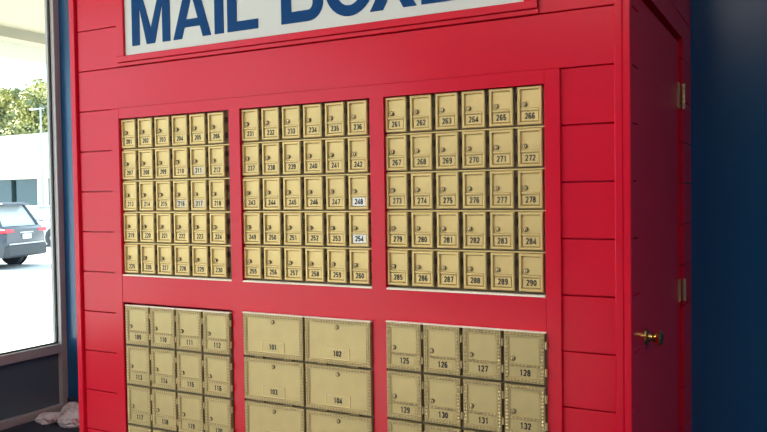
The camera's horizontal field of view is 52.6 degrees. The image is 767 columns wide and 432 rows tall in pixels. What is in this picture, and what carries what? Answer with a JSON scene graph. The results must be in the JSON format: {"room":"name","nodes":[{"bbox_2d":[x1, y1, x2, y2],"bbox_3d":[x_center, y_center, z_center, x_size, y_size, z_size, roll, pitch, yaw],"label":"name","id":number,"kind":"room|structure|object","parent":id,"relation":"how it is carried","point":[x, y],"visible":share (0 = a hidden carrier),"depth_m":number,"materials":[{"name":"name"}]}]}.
{"room":"mailbox store","nodes":[
{"label":"mailbox store","id":0,"kind":"room"},
{"bbox_2d":[58,0,766,431],"bbox_3d":[1.545,-0.361,3.214,8.560,3.330,0.100,0,2,29],"label":"wall","id":1,"kind":"structure","parent":0,"point":[728,38],"depth_m":3.23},
{"bbox_3d":[-0.361,1.479,-0.183,8.460,0.094,7.800,0,2,29],"label":"floor","id":2,"kind":"structure","parent":0,"visible":0},
{"bbox_3d":[1.114,1.431,-0.987,5.100,0.006,7.800,0,2,29],"label":"floor","id":3,"kind":"structure","parent":2,"relation":"on","visible":0},
{"bbox_2d":[69,0,691,431],"bbox_3d":[-0.004,-0.114,3.222,2.359,2.880,1.379,0,2,29],"label":"kiosk","id":4,"kind":"object","parent":3,"relation":"on","point":[614,314],"depth_m":2.53,"materials":[{"name":"red paint"}]},
{"bbox_2d":[125,306,150,345],"bbox_3d":[-0.961,0.430,3.042,0.131,0.150,0.014,0,2,29],"label":"mailbox","id":5,"kind":"object","parent":4,"relation":"attached to","point":[137,318],"visible":1,"depth_m":3.04,"materials":[{"name":"gold metal"}]},
{"bbox_2d":[126,345,151,385],"bbox_3d":[-0.959,0.588,3.047,0.131,0.150,0.014,0,2,29],"label":"mailbox","id":6,"kind":"object","parent":4,"relation":"attached to","point":[138,358],"visible":1,"depth_m":3.05,"materials":[{"name":"gold metal"}]},
{"bbox_2d":[127,385,152,426],"bbox_3d":[-0.957,0.747,3.051,0.131,0.150,0.014,0,2,29],"label":"mailbox","id":7,"kind":"object","parent":4,"relation":"attached to","point":[139,398],"visible":1,"depth_m":3.05,"materials":[{"name":"gold metal"}]},
{"bbox_2d":[150,308,176,348],"bbox_3d":[-0.844,0.430,2.979,0.131,0.150,0.014,0,2,29],"label":"mailbox","id":8,"kind":"object","parent":4,"relation":"attached to","point":[163,321],"visible":1,"depth_m":2.98,"materials":[{"name":"gold metal"}]},
{"bbox_2d":[151,348,177,389],"bbox_3d":[-0.842,0.588,2.983,0.131,0.150,0.014,0,2,29],"label":"mailbox","id":9,"kind":"object","parent":4,"relation":"attached to","point":[163,361],"visible":1,"depth_m":2.98,"materials":[{"name":"gold metal"}]},
{"bbox_2d":[152,388,177,430],"bbox_3d":[-0.840,0.747,2.987,0.131,0.150,0.014,0,2,29],"label":"mailbox","id":10,"kind":"object","parent":4,"relation":"attached to","point":[164,402],"visible":1,"depth_m":2.99,"materials":[{"name":"gold metal"}]},
{"bbox_2d":[123,111,231,280],"bbox_3d":[-0.789,-0.074,2.969,0.553,0.622,0.046,0,2,29],"label":"frame","id":11,"kind":"object","parent":4,"relation":"in","point":[229,278],"visible":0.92,"depth_m":2.93,"materials":[{"name":"gold metal"}]},
{"bbox_2d":[189,113,207,144],"bbox_3d":[-0.689,-0.325,2.897,0.085,0.114,0.012,0,2,29],"label":"mailbox","id":12,"kind":"object","parent":11,"relation":"in","point":[198,123],"visible":1,"depth_m":2.90,"materials":[{"name":"gold metal"}]},
{"bbox_2d":[190,147,208,177],"bbox_3d":[-0.688,-0.201,2.901,0.085,0.114,0.012,0,2,29],"label":"mailbox","id":13,"kind":"object","parent":11,"relation":"attached to","point":[199,167],"visible":1,"depth_m":2.90,"materials":[{"name":"gold metal"}]},
{"bbox_2d":[191,213,209,243],"bbox_3d":[-0.684,0.046,2.908,0.085,0.114,0.012,0,2,29],"label":"mailbox","id":14,"kind":"object","parent":11,"relation":"attached to","point":[200,221],"visible":1,"depth_m":2.91,"materials":[{"name":"gold metal"}]},
{"bbox_2d":[192,246,210,276],"bbox_3d":[-0.682,0.169,2.911,0.085,0.114,0.012,0,2,29],"label":"mailbox","id":15,"kind":"object","parent":11,"relation":"in","point":[200,254],"visible":1,"depth_m":2.91,"materials":[{"name":"gold metal"}]},
{"bbox_2d":[208,112,226,143],"bbox_3d":[-0.611,-0.325,2.855,0.085,0.114,0.012,0,2,29],"label":"mailbox","id":16,"kind":"object","parent":11,"relation":"attached to","point":[217,133],"visible":1,"depth_m":2.85,"materials":[{"name":"gold metal"}]},
{"bbox_2d":[208,146,227,176],"bbox_3d":[-0.609,-0.201,2.858,0.085,0.114,0.012,0,2,29],"label":"mailbox","id":17,"kind":"object","parent":11,"relation":"attached to","point":[217,155],"visible":1,"depth_m":2.86,"materials":[{"name":"gold metal"}]},
{"bbox_2d":[209,179,227,209],"bbox_3d":[-0.608,-0.078,2.862,0.085,0.114,0.012,0,2,29],"label":"mailbox","id":18,"kind":"object","parent":11,"relation":"in","point":[218,189],"visible":1,"depth_m":2.86,"materials":[{"name":"gold metal"}]},
{"bbox_2d":[210,213,228,243],"bbox_3d":[-0.606,0.046,2.865,0.085,0.114,0.012,0,2,29],"label":"mailbox","id":19,"kind":"object","parent":11,"relation":"in","point":[219,234],"visible":1,"depth_m":2.87,"materials":[{"name":"gold metal"}]},
{"bbox_2d":[210,246,229,276],"bbox_3d":[-0.604,0.169,2.869,0.085,0.114,0.012,0,2,29],"label":"mailbox","id":20,"kind":"object","parent":11,"relation":"in","point":[219,254],"visible":1,"depth_m":2.87,"materials":[{"name":"gold metal"}]},
{"bbox_2d":[176,310,203,351],"bbox_3d":[-0.727,0.430,2.915,0.131,0.150,0.014,0,2,29],"label":"mailbox","id":21,"kind":"object","parent":4,"relation":"attached to","point":[189,324],"visible":1,"depth_m":2.91,"materials":[{"name":"gold metal"}]},
{"bbox_2d":[177,351,203,393],"bbox_3d":[-0.725,0.588,2.919,0.131,0.150,0.014,0,2,29],"label":"mailbox","id":22,"kind":"object","parent":4,"relation":"attached to","point":[190,365],"visible":1,"depth_m":2.92,"materials":[{"name":"gold metal"}]},
{"bbox_2d":[178,392,204,431],"bbox_3d":[-0.723,0.747,2.924,0.131,0.150,0.014,0,2,29],"label":"mailbox","id":23,"kind":"object","parent":4,"relation":"attached to","point":[191,413],"visible":1,"depth_m":2.92,"materials":[{"name":"gold metal"}]},
{"bbox_2d":[203,312,231,354],"bbox_3d":[-0.610,0.430,2.851,0.131,0.150,0.014,0,2,29],"label":"mailbox","id":24,"kind":"object","parent":4,"relation":"attached to","point":[216,326],"visible":1,"depth_m":2.85,"materials":[{"name":"gold metal"}]},
{"bbox_2d":[204,354,232,397],"bbox_3d":[-0.608,0.588,2.856,0.131,0.150,0.014,0,2,29],"label":"mailbox","id":25,"kind":"object","parent":4,"relation":"attached to","point":[218,369],"visible":1,"depth_m":2.85,"materials":[{"name":"gold metal"}]},
{"bbox_2d":[205,396,233,431],"bbox_3d":[-0.606,0.747,2.860,0.131,0.150,0.014,0,2,29],"label":"mailbox","id":26,"kind":"object","parent":4,"relation":"attached to","point":[218,411],"visible":1,"depth_m":2.86,"materials":[{"name":"gold metal"}]},
{"bbox_2d":[243,313,304,361],"bbox_3d":[-0.389,0.427,2.731,0.257,0.158,0.014,0,2,29],"label":"mailbox","id":27,"kind":"object","parent":4,"relation":"attached to","point":[274,336],"visible":1,"depth_m":2.73,"materials":[{"name":"gold metal"}]},
{"bbox_2d":[244,356,305,406],"bbox_3d":[-0.387,0.586,2.735,0.257,0.158,0.014,0,2,29],"label":"mailbox","id":28,"kind":"object","parent":4,"relation":"attached to","point":[271,380],"visible":1,"depth_m":2.73,"materials":[{"name":"gold metal"}]},
{"bbox_2d":[245,400,305,431],"bbox_3d":[-0.384,0.744,2.740,0.257,0.158,0.014,0,2,29],"label":"mailbox","id":29,"kind":"object","parent":4,"relation":"attached to","point":[259,416],"visible":1,"depth_m":2.74,"materials":[{"name":"gold metal"}]},
{"bbox_2d":[243,99,371,288],"bbox_3d":[-0.267,-0.073,2.685,0.536,0.622,0.046,0,2,29],"label":"frame","id":30,"kind":"object","parent":4,"relation":"in","point":[312,283],"visible":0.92,"depth_m":2.67,"materials":[{"name":"gold metal"}]},
{"bbox_2d":[241,109,261,141],"bbox_3d":[-0.472,-0.326,2.779,0.085,0.114,0.012,0,2,29],"label":"mailbox","id":31,"kind":"object","parent":30,"relation":"attached to","point":[251,118],"visible":1,"depth_m":2.78,"materials":[{"name":"gold metal"}]},
{"bbox_2d":[242,143,261,175],"bbox_3d":[-0.470,-0.202,2.783,0.085,0.114,0.012,0,2,29],"label":"mailbox","id":32,"kind":"object","parent":30,"relation":"in","point":[251,153],"visible":1,"depth_m":2.78,"materials":[{"name":"gold metal"}]},
{"bbox_2d":[243,178,262,209],"bbox_3d":[-0.469,-0.079,2.786,0.085,0.114,0.012,0,2,29],"label":"mailbox","id":33,"kind":"object","parent":30,"relation":"in","point":[252,198],"visible":1,"depth_m":2.79,"materials":[{"name":"gold metal"}]},
{"bbox_2d":[243,213,263,243],"bbox_3d":[-0.467,0.045,2.790,0.085,0.114,0.012,0,2,29],"label":"mailbox","id":34,"kind":"object","parent":30,"relation":"in","point":[253,222],"visible":1,"depth_m":2.79,"materials":[{"name":"gold metal"}]},
{"bbox_2d":[244,247,263,278],"bbox_3d":[-0.465,0.168,2.793,0.085,0.114,0.012,0,2,29],"label":"mailbox","id":35,"kind":"object","parent":30,"relation":"in","point":[253,256],"visible":1,"depth_m":2.79,"materials":[{"name":"gold metal"}]},
{"bbox_2d":[261,107,281,139],"bbox_3d":[-0.394,-0.326,2.737,0.085,0.114,0.012,0,2,29],"label":"mailbox","id":36,"kind":"object","parent":30,"relation":"in","point":[271,125],"visible":1,"depth_m":2.74,"materials":[{"name":"gold metal"}]},
{"bbox_2d":[262,142,282,174],"bbox_3d":[-0.392,-0.202,2.740,0.085,0.114,0.012,0,2,29],"label":"mailbox","id":37,"kind":"object","parent":30,"relation":"in","point":[271,152],"visible":1,"depth_m":2.74,"materials":[{"name":"gold metal"}]},
{"bbox_2d":[263,177,282,209],"bbox_3d":[-0.390,-0.079,2.744,0.085,0.114,0.012,0,2,29],"label":"mailbox","id":38,"kind":"object","parent":30,"relation":"in","point":[272,187],"visible":1,"depth_m":2.74,"materials":[{"name":"gold metal"}]},
{"bbox_2d":[263,213,283,244],"bbox_3d":[-0.389,0.045,2.747,0.085,0.114,0.012,0,2,29],"label":"mailbox","id":39,"kind":"object","parent":30,"relation":"in","point":[272,222],"visible":1,"depth_m":2.75,"materials":[{"name":"gold metal"}]},
{"bbox_2d":[264,247,284,279],"bbox_3d":[-0.387,0.168,2.751,0.085,0.114,0.012,0,2,29],"label":"mailbox","id":40,"kind":"object","parent":30,"relation":"in","point":[273,256],"visible":1,"depth_m":2.75,"materials":[{"name":"gold metal"}]},
{"bbox_2d":[282,105,302,138],"bbox_3d":[-0.316,-0.326,2.694,0.085,0.114,0.012,0,2,29],"label":"mailbox","id":41,"kind":"object","parent":30,"relation":"in","point":[292,128],"visible":1,"depth_m":2.69,"materials":[{"name":"gold metal"}]},
{"bbox_2d":[282,141,303,174],"bbox_3d":[-0.314,-0.202,2.698,0.085,0.114,0.012,0,2,29],"label":"mailbox","id":42,"kind":"object","parent":30,"relation":"in","point":[292,151],"visible":1,"depth_m":2.70,"materials":[{"name":"gold metal"}]},
{"bbox_2d":[283,177,303,209],"bbox_3d":[-0.312,-0.079,2.701,0.085,0.114,0.012,0,2,29],"label":"mailbox","id":43,"kind":"object","parent":30,"relation":"in","point":[293,187],"visible":1,"depth_m":2.70,"materials":[{"name":"gold metal"}]},
{"bbox_2d":[284,213,304,244],"bbox_3d":[-0.310,0.045,2.704,0.085,0.114,0.012,0,2,29],"label":"mailbox","id":44,"kind":"object","parent":30,"relation":"in","point":[293,222],"visible":1,"depth_m":2.71,"materials":[{"name":"gold metal"}]},
{"bbox_2d":[284,248,305,280],"bbox_3d":[-0.309,0.168,2.708,0.085,0.114,0.012,0,2,29],"label":"mailbox","id":45,"kind":"object","parent":30,"relation":"in","point":[294,258],"visible":1,"depth_m":2.71,"materials":[{"name":"gold metal"}]},
{"bbox_2d":[303,103,324,137],"bbox_3d":[-0.237,-0.325,2.652,0.085,0.114,0.012,0,2,29],"label":"mailbox","id":46,"kind":"object","parent":30,"relation":"in","point":[313,127],"visible":1,"depth_m":2.65,"materials":[{"name":"gold metal"}]},
{"bbox_2d":[304,176,325,209],"bbox_3d":[-0.234,-0.079,2.659,0.085,0.114,0.012,0,2,29],"label":"mailbox","id":47,"kind":"object","parent":30,"relation":"in","point":[314,186],"visible":1,"depth_m":2.66,"materials":[{"name":"gold metal"}]},
{"bbox_2d":[304,140,325,173],"bbox_3d":[-0.236,-0.202,2.655,0.085,0.114,0.012,0,2,29],"label":"mailbox","id":48,"kind":"object","parent":30,"relation":"in","point":[314,150],"visible":1,"depth_m":2.65,"materials":[{"name":"gold metal"}]},
{"bbox_2d":[305,212,326,245],"bbox_3d":[-0.232,0.045,2.662,0.085,0.114,0.012,0,2,29],"label":"mailbox","id":49,"kind":"object","parent":30,"relation":"in","point":[315,223],"visible":1,"depth_m":2.66,"materials":[{"name":"gold metal"}]},
{"bbox_2d":[305,248,326,281],"bbox_3d":[-0.230,0.168,2.665,0.085,0.114,0.012,0,2,29],"label":"mailbox","id":50,"kind":"object","parent":30,"relation":"in","point":[316,271],"visible":1,"depth_m":2.67,"materials":[{"name":"gold metal"}]},
{"bbox_2d":[325,102,346,136],"bbox_3d":[-0.159,-0.325,2.609,0.085,0.114,0.012,0,2,29],"label":"mailbox","id":51,"kind":"object","parent":30,"relation":"in","point":[335,122],"visible":1,"depth_m":2.61,"materials":[{"name":"gold metal"}]},
{"bbox_2d":[325,139,347,172],"bbox_3d":[-0.158,-0.202,2.613,0.085,0.114,0.012,0,2,29],"label":"mailbox","id":52,"kind":"object","parent":30,"relation":"in","point":[335,149],"visible":1,"depth_m":2.61,"materials":[{"name":"gold metal"}]},
{"bbox_2d":[326,176,348,209],"bbox_3d":[-0.156,-0.079,2.616,0.085,0.114,0.012,0,2,29],"label":"mailbox","id":53,"kind":"object","parent":30,"relation":"in","point":[336,186],"visible":1,"depth_m":2.62,"materials":[{"name":"gold metal"}]},
{"bbox_2d":[326,212,348,245],"bbox_3d":[-0.154,0.045,2.619,0.085,0.114,0.012,0,2,29],"label":"mailbox","id":54,"kind":"object","parent":30,"relation":"in","point":[337,222],"visible":1,"depth_m":2.62,"materials":[{"name":"gold metal"}]},
{"bbox_2d":[327,249,349,282],"bbox_3d":[-0.152,0.168,2.623,0.085,0.114,0.012,0,2,29],"label":"mailbox","id":55,"kind":"object","parent":30,"relation":"in","point":[337,259],"visible":1,"depth_m":2.62,"materials":[{"name":"gold metal"}]},
{"bbox_2d":[347,100,369,135],"bbox_3d":[-0.081,-0.325,2.567,0.085,0.114,0.012,0,2,29],"label":"mailbox","id":56,"kind":"object","parent":30,"relation":"attached to","point":[358,110],"visible":1,"depth_m":2.57,"materials":[{"name":"gold metal"}]},
{"bbox_2d":[348,137,369,172],"bbox_3d":[-0.079,-0.202,2.570,0.085,0.114,0.012,0,2,29],"label":"mailbox","id":57,"kind":"object","parent":30,"relation":"in","point":[358,148],"visible":1,"depth_m":2.57,"materials":[{"name":"gold metal"}]},
{"bbox_2d":[348,175,370,209],"bbox_3d":[-0.078,-0.078,2.574,0.085,0.114,0.012,0,2,29],"label":"mailbox","id":58,"kind":"object","parent":30,"relation":"in","point":[359,185],"visible":1,"depth_m":2.57,"materials":[{"name":"gold metal"}]},
{"bbox_2d":[349,212,370,246],"bbox_3d":[-0.076,0.045,2.577,0.085,0.114,0.012,0,2,29],"label":"mailbox","id":59,"kind":"object","parent":30,"relation":"in","point":[359,222],"visible":1,"depth_m":2.58,"materials":[{"name":"gold metal"}]},
{"bbox_2d":[350,249,371,283],"bbox_3d":[-0.074,0.169,2.580,0.085,0.114,0.012,0,2,29],"label":"mailbox","id":60,"kind":"object","parent":30,"relation":"attached to","point":[360,260],"visible":1,"depth_m":2.58,"materials":[{"name":"gold metal"}]},
{"bbox_2d":[124,0,522,54],"bbox_3d":[-0.302,-0.761,2.660,1.622,0.266,0.010,0,2,29],"label":"sign","id":61,"kind":"object","parent":4,"relation":"attached to","point":[150,25],"visible":1,"depth_m":2.76,"materials":[{"name":"white plastic"}]},
{"bbox_2d":[305,318,371,368],"bbox_3d":[-0.155,0.427,2.604,0.257,0.158,0.014,0,2,29],"label":"mailbox","id":62,"kind":"object","parent":4,"relation":"attached to","point":[327,341],"visible":1,"depth_m":2.60,"materials":[{"name":"gold metal"}]},
{"bbox_2d":[306,409,372,431],"bbox_3d":[-0.150,0.744,2.612,0.257,0.158,0.014,0,2,29],"label":"mailbox","id":63,"kind":"object","parent":4,"relation":"attached to","point":[317,421],"visible":1,"depth_m":2.62,"materials":[{"name":"gold metal"}]},
{"bbox_2d":[306,363,372,416],"bbox_3d":[-0.153,0.586,2.608,0.257,0.158,0.014,0,2,29],"label":"mailbox","id":64,"kind":"object","parent":4,"relation":"attached to","point":[334,388],"visible":1,"depth_m":2.60,"materials":[{"name":"gold metal"}]},
{"bbox_2d":[386,322,423,371],"bbox_3d":[0.069,0.417,2.482,0.131,0.150,0.014,0,2,29],"label":"mailbox","id":65,"kind":"object","parent":4,"relation":"attached to","point":[404,340],"visible":1,"depth_m":2.48,"materials":[{"name":"gold metal"}]},
{"bbox_2d":[387,370,423,420],"bbox_3d":[0.071,0.576,2.486,0.131,0.150,0.014,0,2,29],"label":"mailbox","id":66,"kind":"object","parent":4,"relation":"attached to","point":[404,389],"visible":1,"depth_m":2.48,"materials":[{"name":"gold metal"}]},
{"bbox_2d":[423,325,462,375],"bbox_3d":[0.186,0.418,2.418,0.131,0.150,0.014,0,2,29],"label":"mailbox","id":67,"kind":"object","parent":4,"relation":"attached to","point":[442,344],"visible":1,"depth_m":2.42,"materials":[{"name":"gold metal"}]},
{"bbox_2d":[424,374,462,426],"bbox_3d":[0.188,0.576,2.422,0.131,0.150,0.014,0,2,29],"label":"mailbox","id":68,"kind":"object","parent":4,"relation":"attached to","point":[442,394],"visible":1,"depth_m":2.42,"materials":[{"name":"gold metal"}]},
{"bbox_2d":[386,85,545,297],"bbox_3d":[0.247,-0.073,2.405,0.530,0.622,0.046,0,2,29],"label":"frame","id":69,"kind":"object","parent":4,"relation":"in","point":[515,127],"visible":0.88,"depth_m":2.39,"materials":[{"name":"gold metal"}]},
{"bbox_2d":[385,96,409,132],"bbox_3d":[0.045,-0.326,2.498,0.085,0.114,0.012,0,2,29],"label":"mailbox","id":70,"kind":"object","parent":69,"relation":"in","point":[396,113],"visible":1,"depth_m":2.50,"materials":[{"name":"gold metal"}]},
{"bbox_2d":[386,135,409,170],"bbox_3d":[0.047,-0.203,2.501,0.085,0.114,0.012,0,2,29],"label":"mailbox","id":71,"kind":"object","parent":69,"relation":"in","point":[397,146],"visible":1,"depth_m":2.50,"materials":[{"name":"gold metal"}]},
{"bbox_2d":[386,174,410,208],"bbox_3d":[0.049,-0.080,2.505,0.085,0.114,0.012,0,2,29],"label":"mailbox","id":72,"kind":"object","parent":69,"relation":"in","point":[397,185],"visible":1,"depth_m":2.50,"materials":[{"name":"gold metal"}]},
{"bbox_2d":[387,212,410,246],"bbox_3d":[0.050,0.044,2.508,0.085,0.114,0.012,0,2,29],"label":"mailbox","id":73,"kind":"object","parent":69,"relation":"in","point":[398,223],"visible":1,"depth_m":2.51,"materials":[{"name":"gold metal"}]},
{"bbox_2d":[387,250,411,285],"bbox_3d":[0.052,0.167,2.512,0.085,0.114,0.012,0,2,29],"label":"mailbox","id":74,"kind":"object","parent":69,"relation":"in","point":[399,261],"visible":1,"depth_m":2.51,"materials":[{"name":"gold metal"}]},
{"bbox_2d":[410,94,434,131],"bbox_3d":[0.123,-0.326,2.455,0.085,0.114,0.012,0,2,29],"label":"mailbox","id":75,"kind":"object","parent":69,"relation":"attached to","point":[421,106],"visible":1,"depth_m":2.46,"materials":[{"name":"gold metal"}]},
{"bbox_2d":[410,133,434,169],"bbox_3d":[0.125,-0.203,2.459,0.085,0.114,0.012,0,2,29],"label":"mailbox","id":76,"kind":"object","parent":69,"relation":"in","point":[421,145],"visible":1,"depth_m":2.46,"materials":[{"name":"gold metal"}]},
{"bbox_2d":[411,173,435,208],"bbox_3d":[0.127,-0.079,2.462,0.085,0.114,0.012,0,2,29],"label":"mailbox","id":77,"kind":"object","parent":69,"relation":"in","point":[422,184],"visible":1,"depth_m":2.46,"materials":[{"name":"gold metal"}]},
{"bbox_2d":[411,212,435,247],"bbox_3d":[0.129,0.044,2.466,0.085,0.114,0.012,0,2,29],"label":"mailbox","id":78,"kind":"object","parent":69,"relation":"in","point":[422,223],"visible":1,"depth_m":2.47,"materials":[{"name":"gold metal"}]},
{"bbox_2d":[412,250,436,286],"bbox_3d":[0.130,0.168,2.469,0.085,0.114,0.012,0,2,29],"label":"mailbox","id":79,"kind":"object","parent":69,"relation":"in","point":[423,262],"visible":1,"depth_m":2.47,"materials":[{"name":"gold metal"}]},
{"bbox_2d":[435,92,460,129],"bbox_3d":[0.202,-0.326,2.413,0.085,0.114,0.012,0,2,29],"label":"mailbox","id":80,"kind":"object","parent":69,"relation":"in","point":[447,117],"visible":1,"depth_m":2.41,"materials":[{"name":"gold metal"}]},
{"bbox_2d":[436,172,461,208],"bbox_3d":[0.205,-0.079,2.420,0.085,0.114,0.012,0,2,29],"label":"mailbox","id":81,"kind":"object","parent":69,"relation":"in","point":[448,184],"visible":1,"depth_m":2.42,"materials":[{"name":"gold metal"}]},
{"bbox_2d":[436,132,461,169],"bbox_3d":[0.203,-0.203,2.416,0.085,0.114,0.012,0,2,29],"label":"mailbox","id":82,"kind":"object","parent":69,"relation":"in","point":[447,144],"visible":1,"depth_m":2.42,"materials":[{"name":"gold metal"}]},
{"bbox_2d":[437,251,462,287],"bbox_3d":[0.208,0.168,2.427,0.085,0.114,0.012,0,2,29],"label":"mailbox","id":83,"kind":"object","parent":69,"relation":"in","point":[449,263],"visible":1,"depth_m":2.43,"materials":[{"name":"gold metal"}]},
{"bbox_2d":[437,212,462,248],"bbox_3d":[0.207,0.044,2.423,0.085,0.114,0.012,0,2,29],"label":"mailbox","id":84,"kind":"object","parent":69,"relation":"in","point":[448,223],"visible":1,"depth_m":2.42,"materials":[{"name":"gold metal"}]},
{"bbox_2d":[462,90,487,128],"bbox_3d":[0.280,-0.326,2.370,0.085,0.114,0.012,0,2,29],"label":"mailbox","id":85,"kind":"object","parent":69,"relation":"in","point":[474,102],"visible":1,"depth_m":2.37,"materials":[{"name":"gold metal"}]},
{"bbox_2d":[462,131,488,168],"bbox_3d":[0.281,-0.203,2.374,0.085,0.114,0.012,0,2,29],"label":"mailbox","id":86,"kind":"object","parent":69,"relation":"in","point":[474,143],"visible":1,"depth_m":2.38,"materials":[{"name":"gold metal"}]},
{"bbox_2d":[462,171,488,208],"bbox_3d":[0.283,-0.079,2.377,0.085,0.114,0.012,0,2,29],"label":"mailbox","id":87,"kind":"object","parent":69,"relation":"in","point":[475,196],"visible":1,"depth_m":2.38,"materials":[{"name":"gold metal"}]},
{"bbox_2d":[463,252,489,289],"bbox_3d":[0.287,0.168,2.384,0.085,0.114,0.012,0,2,29],"label":"mailbox","id":88,"kind":"object","parent":69,"relation":"in","point":[476,264],"visible":1,"depth_m":2.38,"materials":[{"name":"gold metal"}]},
{"bbox_2d":[463,212,489,248],"bbox_3d":[0.285,0.044,2.381,0.085,0.114,0.012,0,2,29],"label":"mailbox","id":89,"kind":"object","parent":69,"relation":"in","point":[475,224],"visible":1,"depth_m":2.38,"materials":[{"name":"gold metal"}]},
{"bbox_2d":[489,87,516,126],"bbox_3d":[0.358,-0.326,2.328,0.085,0.114,0.012,0,2,29],"label":"mailbox","id":90,"kind":"object","parent":69,"relation":"in","point":[501,100],"visible":1,"depth_m":2.33,"materials":[{"name":"gold metal"}]},
{"bbox_2d":[489,129,516,167],"bbox_3d":[0.360,-0.203,2.331,0.085,0.114,0.012,0,2,29],"label":"mailbox","id":91,"kind":"object","parent":69,"relation":"in","point":[501,142],"visible":1,"depth_m":2.33,"materials":[{"name":"gold metal"}]},
{"bbox_2d":[490,170,516,208],"bbox_3d":[0.361,-0.079,2.335,0.085,0.114,0.012,0,2,29],"label":"mailbox","id":92,"kind":"object","parent":69,"relation":"in","point":[502,183],"visible":1,"depth_m":2.33,"materials":[{"name":"gold metal"}]},
{"bbox_2d":[490,212,517,249],"bbox_3d":[0.363,0.044,2.338,0.085,0.114,0.012,0,2,29],"label":"mailbox","id":93,"kind":"object","parent":69,"relation":"in","point":[502,224],"visible":1,"depth_m":2.34,"materials":[{"name":"gold metal"}]},
{"bbox_2d":[491,252,517,290],"bbox_3d":[0.365,0.168,2.342,0.085,0.114,0.012,0,2,29],"label":"mailbox","id":94,"kind":"object","parent":69,"relation":"in","point":[503,265],"visible":1,"depth_m":2.34,"materials":[{"name":"gold metal"}]},
{"bbox_2d":[517,85,543,125],"bbox_3d":[0.436,-0.326,2.285,0.085,0.114,0.012,0,2,29],"label":"mailbox","id":95,"kind":"object","parent":69,"relation":"in","point":[530,111],"visible":1,"depth_m":2.29,"materials":[{"name":"gold metal"}]},
{"bbox_2d":[518,127,544,166],"bbox_3d":[0.438,-0.203,2.289,0.085,0.114,0.012,0,2,29],"label":"mailbox","id":96,"kind":"object","parent":69,"relation":"attached to","point":[531,153],"visible":1,"depth_m":2.29,"materials":[{"name":"gold metal"}]},
{"bbox_2d":[518,170,544,207],"bbox_3d":[0.440,-0.079,2.292,0.085,0.114,0.012,0,2,29],"label":"mailbox","id":97,"kind":"object","parent":69,"relation":"in","point":[530,182],"visible":1,"depth_m":2.29,"materials":[{"name":"gold metal"}]},
{"bbox_2d":[518,212,545,249],"bbox_3d":[0.441,0.044,2.296,0.085,0.114,0.012,0,2,29],"label":"mailbox","id":98,"kind":"object","parent":69,"relation":"in","point":[530,224],"visible":1,"depth_m":2.30,"materials":[{"name":"gold metal"}]},
{"bbox_2d":[519,253,545,291],"bbox_3d":[0.443,0.168,2.299,0.085,0.114,0.012,0,2,29],"label":"mailbox","id":99,"kind":"object","parent":69,"relation":"in","point":[531,265],"visible":1,"depth_m":2.30,"materials":[{"name":"gold metal"}]},
{"bbox_2d":[463,328,503,379],"bbox_3d":[0.303,0.418,2.354,0.131,0.150,0.014,0,2,29],"label":"mailbox","id":100,"kind":"object","parent":4,"relation":"attached to","point":[482,348],"visible":1,"depth_m":2.35,"materials":[{"name":"gold metal"}]},
{"bbox_2d":[463,378,504,431],"bbox_3d":[0.305,0.576,2.359,0.131,0.150,0.014,0,2,29],"label":"mailbox","id":101,"kind":"object","parent":4,"relation":"attached to","point":[482,400],"visible":1,"depth_m":2.36,"materials":[{"name":"gold metal"}]},
{"bbox_2d":[504,331,547,384],"bbox_3d":[0.420,0.418,2.291,0.131,0.150,0.014,0,2,29],"label":"mailbox","id":102,"kind":"object","parent":4,"relation":"attached to","point":[524,352],"visible":1,"depth_m":2.29,"materials":[{"name":"gold metal"}]},
{"bbox_2d":[505,383,547,431],"bbox_3d":[0.422,0.576,2.295,0.131,0.150,0.014,0,2,29],"label":"mailbox","id":103,"kind":"object","parent":4,"relation":"attached to","point":[525,405],"visible":1,"depth_m":2.29,"materials":[{"name":"gold metal"}]},
{"bbox_3d":[-4.071,-1.780,1.719,0.120,0.250,7.800,0,2,29],"label":"wall","id":104,"kind":"structure","parent":0,"visible":0},
{"bbox_2d":[0,0,45,66],"bbox_3d":[-2.621,-1.835,7.534,2.890,0.405,11.600,0,2,29],"label":"canopy","id":105,"kind":"object","parent":104,"relation":"attached to","point":[22,22],"visible":0.23,"depth_m":7.60,"materials":[{"name":"beige"}]},
{"bbox_2d":[0,0,67,430],"bbox_3d":[-2.778,-0.198,4.062,0.085,3.080,2.550,0,2,29],"label":"window","id":106,"kind":"structure","parent":104,"relation":"in","point":[33,380],"depth_m":5.12,"materials":[{"name":"metal"}]},
{"label":"outside","id":107,"kind":"structure","parent":0,"visible":0},
{"bbox_2d":[0,243,52,342],"bbox_3d":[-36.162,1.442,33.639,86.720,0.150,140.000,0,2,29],"label":"ground","id":108,"kind":"structure","parent":107,"point":[25,288],"depth_m":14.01,"materials":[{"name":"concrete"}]},
{"bbox_2d":[0,86,24,133],"bbox_3d":[-29.435,-4.870,62.636,8.507,10.674,9.093,-1,2,-10],"label":"tree","id":109,"kind":"object","parent":108,"relation":"on","point":[7,95],"visible":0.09,"depth_m":59.17,"materials":[{"name":"green plant"}]},
{"bbox_2d":[0,202,46,264],"bbox_3d":[-11.667,0.534,20.808,4.660,1.760,2.020,-1,2,9],"label":"car","id":110,"kind":"object","parent":108,"relation":"on","point":[21,235],"visible":0.99,"depth_m":20.46,"materials":[{"name":"grey metal"}]},
{"bbox_2d":[0,78,47,135],"bbox_3d":[-24.213,-4.530,55.568,9.378,10.238,7.093,-1,2,-23],"label":"tree","id":111,"kind":"object","parent":108,"relation":"on","point":[25,121],"visible":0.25,"depth_m":53.60,"materials":[{"name":"green plant"}]},
{"bbox_2d":[0,133,49,205],"bbox_3d":[-24.360,-1.573,44.994,36.800,4.910,6.600,0,2,29],"label":"building","id":112,"kind":"structure","parent":108,"relation":"on","point":[20,155],"depth_m":37.77,"materials":[{"name":"white paint"}]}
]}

